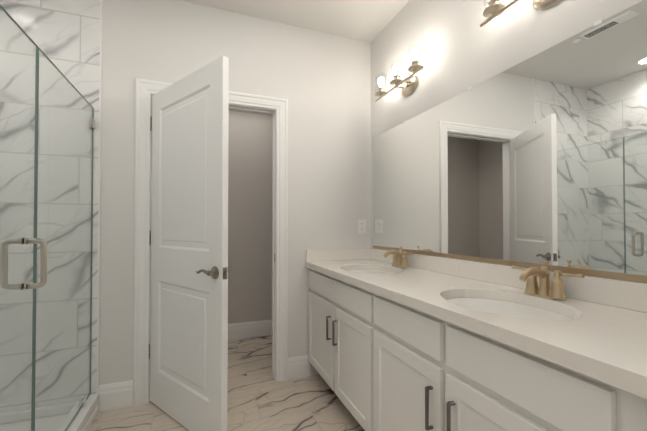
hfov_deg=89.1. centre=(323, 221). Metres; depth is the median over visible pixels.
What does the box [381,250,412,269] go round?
faucet
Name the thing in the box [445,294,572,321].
sink
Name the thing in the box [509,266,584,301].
faucet
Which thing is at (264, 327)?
baseboard
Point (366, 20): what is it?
ceiling
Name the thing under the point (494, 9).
sconce
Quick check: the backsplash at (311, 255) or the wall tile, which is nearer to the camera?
the wall tile
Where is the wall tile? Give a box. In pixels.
[0,0,101,412]
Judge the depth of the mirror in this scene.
1.39 m
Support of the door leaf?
in the wall at (320, 81)
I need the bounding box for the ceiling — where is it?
[181,0,409,42]
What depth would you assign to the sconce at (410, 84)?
2.20 m
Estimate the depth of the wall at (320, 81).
2.45 m
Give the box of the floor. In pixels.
[88,335,364,430]
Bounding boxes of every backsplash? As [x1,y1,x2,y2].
[306,248,368,261]
[369,248,646,313]
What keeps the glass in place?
on the shower pan
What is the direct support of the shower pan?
on the floor
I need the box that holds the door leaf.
[149,55,228,430]
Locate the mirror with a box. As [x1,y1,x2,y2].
[373,0,646,282]
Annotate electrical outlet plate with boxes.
[358,219,365,232]
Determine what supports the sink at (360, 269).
in the countertop
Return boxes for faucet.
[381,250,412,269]
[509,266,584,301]
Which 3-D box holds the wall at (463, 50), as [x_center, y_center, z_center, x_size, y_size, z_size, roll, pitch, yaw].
[1.104,-0.183,1.054,0.120,2.714,3.934,0,-1,-21]
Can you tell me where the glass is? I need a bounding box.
[0,5,94,430]
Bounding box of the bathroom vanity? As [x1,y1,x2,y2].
[305,266,646,430]
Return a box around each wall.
[99,0,370,384]
[228,110,271,323]
[371,0,642,247]
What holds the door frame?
attached to the wall at (320, 81)
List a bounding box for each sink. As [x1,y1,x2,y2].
[349,266,396,273]
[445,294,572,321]
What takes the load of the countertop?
on the bathroom vanity
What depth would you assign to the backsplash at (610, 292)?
1.47 m
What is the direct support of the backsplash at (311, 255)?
attached to the wall at (320, 81)
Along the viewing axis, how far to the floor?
2.11 m
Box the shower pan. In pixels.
[0,393,99,430]
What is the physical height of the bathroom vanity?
0.845 m
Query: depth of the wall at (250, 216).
3.43 m
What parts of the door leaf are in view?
door hardware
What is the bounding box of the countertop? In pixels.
[305,258,646,389]
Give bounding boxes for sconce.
[375,43,423,101]
[480,0,560,26]
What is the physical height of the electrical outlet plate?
0.117 m
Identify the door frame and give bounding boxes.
[133,78,287,405]

